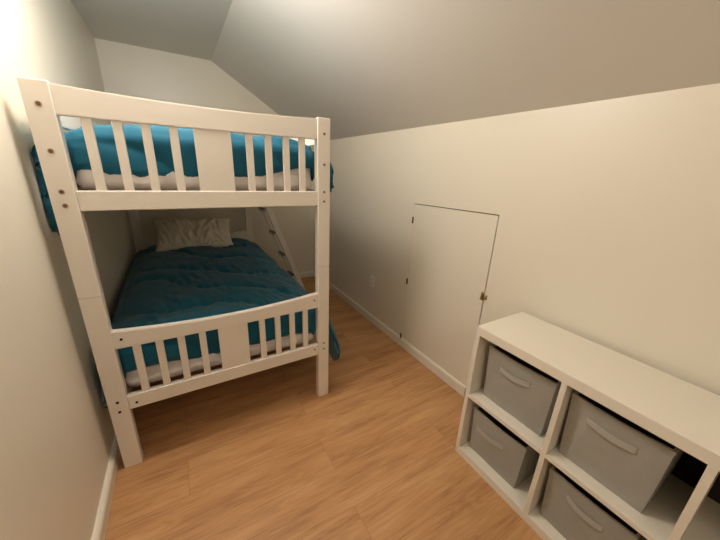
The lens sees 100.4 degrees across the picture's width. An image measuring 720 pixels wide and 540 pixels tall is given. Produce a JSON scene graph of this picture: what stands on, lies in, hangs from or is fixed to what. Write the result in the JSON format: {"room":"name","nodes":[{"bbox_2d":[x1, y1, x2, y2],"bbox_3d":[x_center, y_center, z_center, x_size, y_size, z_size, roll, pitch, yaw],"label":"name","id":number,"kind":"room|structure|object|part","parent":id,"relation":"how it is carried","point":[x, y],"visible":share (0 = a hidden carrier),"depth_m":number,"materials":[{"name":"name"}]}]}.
{"room":"bedroom","nodes":[
{"label":"bedroom","id":0,"kind":"room"},
{"bbox_2d":[0,0,136,539],"bbox_3d":[-0.867,-0.027,0.529,0.100,2.444,5.750,-8,21,-29],"label":"wall","id":1,"kind":"structure","parent":0,"point":[57,433],"depth_m":1.02,"materials":[{"name":"paint"}]},
{"bbox_2d":[91,386,132,539],"bbox_3d":[-0.862,1.088,0.930,0.020,0.074,5.550,-8,21,-29],"label":"baseboard","id":2,"kind":"structure","parent":1,"relation":"attached to","point":[100,527],"depth_m":1.27,"materials":[{"name":"paint"}]},
{"bbox_2d":[70,0,232,59],"bbox_3d":[-0.404,-1.200,0.398,0.865,0.100,5.550,-8,21,-29],"label":"ceiling","id":3,"kind":"structure","parent":0,"point":[192,28],"depth_m":2.14,"materials":[{"name":"paint"}]},
{"bbox_2d":[94,38,314,272],"bbox_3d":[-1.381,-0.980,3.343,2.009,2.444,0.100,-8,21,-29],"label":"wall","id":4,"kind":"structure","parent":0,"point":[126,69],"depth_m":2.96,"materials":[{"name":"paint"}]},
{"bbox_2d":[299,271,313,277],"bbox_3d":[-1.440,0.166,3.645,1.875,0.074,0.014,-8,21,-29],"label":"baseboard","id":5,"kind":"structure","parent":4,"relation":"attached to","point":[309,273],"depth_m":4.05,"materials":[{"name":"paint"}]},
{"bbox_2d":[105,276,542,539],"bbox_3d":[-0.051,1.053,1.420,2.109,0.100,5.750,-8,21,-29],"label":"floor","id":6,"kind":"structure","parent":0,"point":[260,455],"depth_m":1.52,"materials":[{"name":"brown wood"}]},
{"bbox_2d":[16,76,329,467],"bbox_3d":[-1.147,-0.180,2.252,1.070,1.631,2.003,-9,21,-30],"label":"bunk bed","id":7,"kind":"object","parent":6,"relation":"on","point":[50,108],"visible":0.67,"depth_m":1.29,"materials":[{"name":"white paint"}]},
{"bbox_3d":[-1.056,-0.253,1.077,0.071,0.749,0.047,-9,21,-30],"label":"post","id":8,"kind":"part","parent":7,"relation":"part of","materials":[{"name":"white paint"}]},
{"bbox_3d":[-1.558,-0.817,1.764,0.025,0.088,1.906,-9,21,-30],"label":"guard rail","id":9,"kind":"part","parent":7,"relation":"part of","materials":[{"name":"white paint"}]},
{"bbox_3d":[-1.089,0.521,1.333,0.071,0.881,0.047,-9,21,-30],"label":"post","id":10,"kind":"part","parent":7,"relation":"part of","materials":[{"name":"white paint"}]},
{"bbox_3d":[-2.061,-0.816,2.653,0.071,0.749,0.047,-9,21,-30],"label":"post","id":11,"kind":"part","parent":7,"relation":"part of","materials":[{"name":"white paint"}]},
{"bbox_3d":[-2.094,-0.042,2.909,0.071,0.881,0.047,-9,21,-30],"label":"post","id":12,"kind":"part","parent":7,"relation":"part of","materials":[{"name":"white paint"}]},
{"bbox_3d":[-0.612,-0.622,1.223,0.932,0.096,0.029,-9,21,-30],"label":"rail","id":13,"kind":"part","parent":7,"relation":"part of","materials":[{"name":"white paint"}]},
{"bbox_2d":[76,168,310,190],"bbox_3d":[-1.125,-0.690,2.079,0.950,0.146,1.877,-9,21,-30],"label":"mattress","id":14,"kind":"object","parent":7,"relation":"on","point":[84,178],"visible":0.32,"depth_m":1.27,"materials":[{"name":"white fabric"}]},
{"bbox_2d":[31,124,333,234],"bbox_3d":[-1.110,-0.668,2.087,1.190,0.436,1.846,-9,21,-30],"label":"comforter","id":15,"kind":"object","parent":14,"relation":"on","point":[75,141],"visible":0.47,"depth_m":1.21,"materials":[{"name":"teal fabric"}]},
{"bbox_3d":[-1.653,-0.329,3.083,0.932,0.094,0.029,-9,21,-30],"label":"rail","id":16,"kind":"part","parent":7,"relation":"part of","materials":[{"name":"white paint"}]},
{"bbox_3d":[-0.625,-0.312,1.325,0.932,0.072,0.029,-9,21,-30],"label":"rail","id":17,"kind":"part","parent":7,"relation":"part of","materials":[{"name":"white paint"}]},
{"bbox_3d":[-0.647,0.234,1.506,0.932,0.094,0.029,-9,21,-30],"label":"rail","id":18,"kind":"part","parent":7,"relation":"part of","materials":[{"name":"white paint"}]},
{"bbox_3d":[-0.615,-0.462,1.276,0.140,0.252,0.018,-9,21,-30],"label":"panel","id":19,"kind":"part","parent":7,"relation":"part of","materials":[{"name":"white paint"}]},
{"bbox_2d":[125,333,312,386],"bbox_3d":[-1.161,0.150,2.358,0.950,0.198,1.877,-9,21,-30],"label":"mattress","id":20,"kind":"object","parent":7,"relation":"on","point":[154,374],"visible":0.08,"depth_m":1.53,"materials":[{"name":"white fabric"}]},
{"bbox_2d":[94,238,340,407],"bbox_3d":[-1.113,0.219,2.401,1.257,0.580,1.849,-9,21,-30],"label":"comforter","id":21,"kind":"object","parent":20,"relation":"on","point":[185,283],"visible":0.76,"depth_m":1.85,"materials":[{"name":"teal fabric"}]},
{"bbox_2d":[152,218,232,251],"bbox_3d":[-1.572,-0.345,2.861,0.669,0.288,0.303,-9,21,-30],"label":"pillow","id":22,"kind":"object","parent":21,"relation":"on","point":[172,233],"visible":0.87,"depth_m":2.78,"materials":[{"name":"fabric"}]},
{"bbox_3d":[-0.660,0.541,1.607,0.932,0.071,0.029,-9,21,-30],"label":"rail","id":23,"kind":"part","parent":7,"relation":"part of","materials":[{"name":"white paint"}]},
{"bbox_3d":[-0.651,0.392,1.558,0.140,0.252,0.018,-9,21,-30],"label":"panel","id":24,"kind":"part","parent":7,"relation":"part of","materials":[{"name":"white paint"}]},
{"bbox_3d":[-1.204,-0.946,3.154,0.067,0.749,0.047,-9,21,-30],"label":"post","id":25,"kind":"part","parent":7,"relation":"part of","materials":[{"name":"white paint"}]},
{"bbox_3d":[-1.236,-0.172,3.410,0.067,0.881,0.047,-9,21,-30],"label":"post","id":26,"kind":"part","parent":7,"relation":"part of","materials":[{"name":"white paint"}]},
{"bbox_3d":[-0.570,-0.880,2.079,0.025,0.088,1.433,-9,21,-30],"label":"guard rail","id":27,"kind":"part","parent":7,"relation":"part of","materials":[{"name":"white paint"}]},
{"bbox_3d":[-0.740,0.194,2.647,0.025,0.071,1.906,-9,21,-30],"label":"rail","id":28,"kind":"part","parent":7,"relation":"part of","materials":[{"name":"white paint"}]},
{"bbox_3d":[-0.199,-0.382,1.577,0.067,0.749,0.047,-9,21,-30],"label":"post","id":29,"kind":"part","parent":7,"relation":"part of","materials":[{"name":"white paint"}]},
{"bbox_3d":[-0.231,0.392,1.833,0.067,0.881,0.047,-9,21,-30],"label":"post","id":30,"kind":"part","parent":7,"relation":"part of","materials":[{"name":"white paint"}]},
{"bbox_2d":[258,207,305,290],"bbox_3d":[-0.920,-0.352,3.338,0.564,1.293,0.256,-9,21,-30],"label":"ladder","id":31,"kind":"object","parent":6,"relation":"on","point":[268,214],"visible":0.68,"depth_m":3.34,"materials":[{"name":"white paint"}]},
{"bbox_2d":[455,312,719,539],"bbox_3d":[1.048,0.805,0.962,0.342,0.745,1.500,-8,21,-29],"label":"cube storage unit","id":32,"kind":"object","parent":6,"relation":"on","point":[686,415],"visible":0.62,"depth_m":1.07,"materials":[{"name":"white laminate"}]},
{"bbox_3d":[0.674,0.610,1.570,0.342,0.704,0.020,-8,21,-29],"label":"panel","id":33,"kind":"part","parent":32,"relation":"part of","materials":[{"name":"white laminate"}]},
{"bbox_2d":[470,405,539,487],"bbox_3d":[0.747,0.831,1.495,0.278,0.252,0.276,-8,21,-29],"label":"storage bin","id":34,"kind":"object","parent":32,"relation":"on","point":[513,459],"visible":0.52,"depth_m":1.41,"materials":[{"name":"grey fabric"}]},
{"bbox_3d":[0.619,0.806,1.443,0.012,0.037,0.145,-8,21,-29],"label":"handle","id":35,"kind":"part","parent":34,"relation":"part of","materials":[{"name":"grey fabric"}]},
{"bbox_2d":[469,387,546,453],"bbox_3d":[0.768,0.647,1.411,0.337,0.019,0.356,-8,21,-29],"label":"shelf","id":36,"kind":"object","parent":32,"relation":"attached to","point":[535,441],"depth_m":1.32,"materials":[{"name":"white laminate"}]},
{"bbox_2d":[483,344,561,435],"bbox_3d":[0.780,0.506,1.371,0.280,0.272,0.303,-8,21,-29],"label":"storage bin","id":37,"kind":"object","parent":32,"relation":"on","point":[524,391],"visible":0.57,"depth_m":1.29,"materials":[{"name":"grey fabric"}]},
{"bbox_3d":[0.663,0.462,1.295,0.014,0.036,0.140,-8,21,-29],"label":"handle","id":38,"kind":"part","parent":37,"relation":"part of","materials":[{"name":"grey fabric"}]},
{"bbox_3d":[1.034,1.139,1.072,0.342,0.042,1.460,-8,21,-29],"label":"panel","id":39,"kind":"part","parent":32,"relation":"part of","materials":[{"name":"white laminate"}]},
{"bbox_2d":[540,465,642,539],"bbox_3d":[0.937,0.937,1.190,0.278,0.257,0.280,-8,21,-29],"label":"storage bin","id":40,"kind":"object","parent":32,"relation":"on","point":[568,507],"visible":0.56,"depth_m":1.15,"materials":[{"name":"grey fabric"}]},
{"bbox_3d":[0.823,0.897,1.107,0.012,0.038,0.120,-8,21,-29],"label":"handle","id":41,"kind":"part","parent":40,"relation":"part of","materials":[{"name":"grey fabric"}]},
{"bbox_3d":[1.062,0.471,0.851,0.342,0.041,1.500,-8,21,-29],"label":"panel","id":42,"kind":"part","parent":32,"relation":"part of","materials":[{"name":"white laminate"}]},
{"bbox_2d":[545,443,694,539],"bbox_3d":[0.954,0.754,1.111,0.337,0.019,0.344,-8,21,-29],"label":"shelf","id":43,"kind":"object","parent":32,"relation":"attached to","point":[657,521],"depth_m":1.01,"materials":[{"name":"white laminate"}]},
{"bbox_2d":[559,390,683,512],"bbox_3d":[0.952,0.604,1.089,0.277,0.277,0.279,-8,21,-29],"label":"storage bin","id":44,"kind":"object","parent":32,"relation":"on","point":[634,463],"visible":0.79,"depth_m":1.01,"materials":[{"name":"grey fabric"}]},
{"bbox_3d":[0.837,0.555,1.006,0.010,0.033,0.140,-8,21,-29],"label":"handle","id":45,"kind":"part","parent":44,"relation":"part of","materials":[{"name":"grey fabric"}]},
{"bbox_3d":[1.194,0.783,1.044,0.004,0.662,1.460,-8,21,-29],"label":"panel","id":46,"kind":"part","parent":32,"relation":"part of","materials":[{"name":"white wood"}]},
{"bbox_2d":[681,496,719,539],"bbox_3d":[1.137,0.859,0.816,0.337,0.019,0.344,-8,21,-29],"label":"shelf","id":47,"kind":"object","parent":32,"relation":"attached to","point":[705,525],"depth_m":0.95,"materials":[{"name":"white laminate"}]},
{"bbox_2d":[211,0,719,139],"bbox_3d":[0.449,-1.003,0.996,1.144,0.841,5.550,-8,21,-29],"label":"ceiling","id":48,"kind":"structure","parent":0,"point":[367,67],"depth_m":1.35,"materials":[{"name":"paint"}]},
{"bbox_2d":[314,83,719,395],"bbox_3d":[0.852,0.075,1.631,0.100,1.695,5.550,-8,21,-29],"label":"wall","id":49,"kind":"structure","parent":0,"point":[608,231],"depth_m":1.30,"materials":[{"name":"paint"}]},
{"bbox_2d":[314,271,401,344],"bbox_3d":[0.770,0.850,1.857,0.014,0.074,5.550,-8,21,-29],"label":"baseboard","id":50,"kind":"structure","parent":49,"relation":"attached to","point":[394,336],"depth_m":2.97,"materials":[{"name":"paint"}]},
{"bbox_2d":[370,274,374,287],"bbox_3d":[0.113,0.107,2.828,0.008,0.116,0.072,-8,21,-29],"label":"wall outlet","id":51,"kind":"object","parent":49,"relation":"attached to","point":[372,278],"visible":1,"depth_m":2.82,"materials":[{"name":"plastic"}]},
{"bbox_2d":[400,204,498,396],"bbox_3d":[0.551,0.177,2.079,0.036,1.194,0.722,-8,21,-29],"label":"door","id":52,"kind":"structure","parent":49,"relation":"in","point":[451,250],"depth_m":2.02,"materials":[{"name":"paint"}]},
{"bbox_3d":[0.521,0.707,2.259,0.014,0.074,0.690,-8,21,-29],"label":"baseboard","id":53,"kind":"part","parent":52,"relation":"part of","materials":[{"name":"paint"}]}
]}

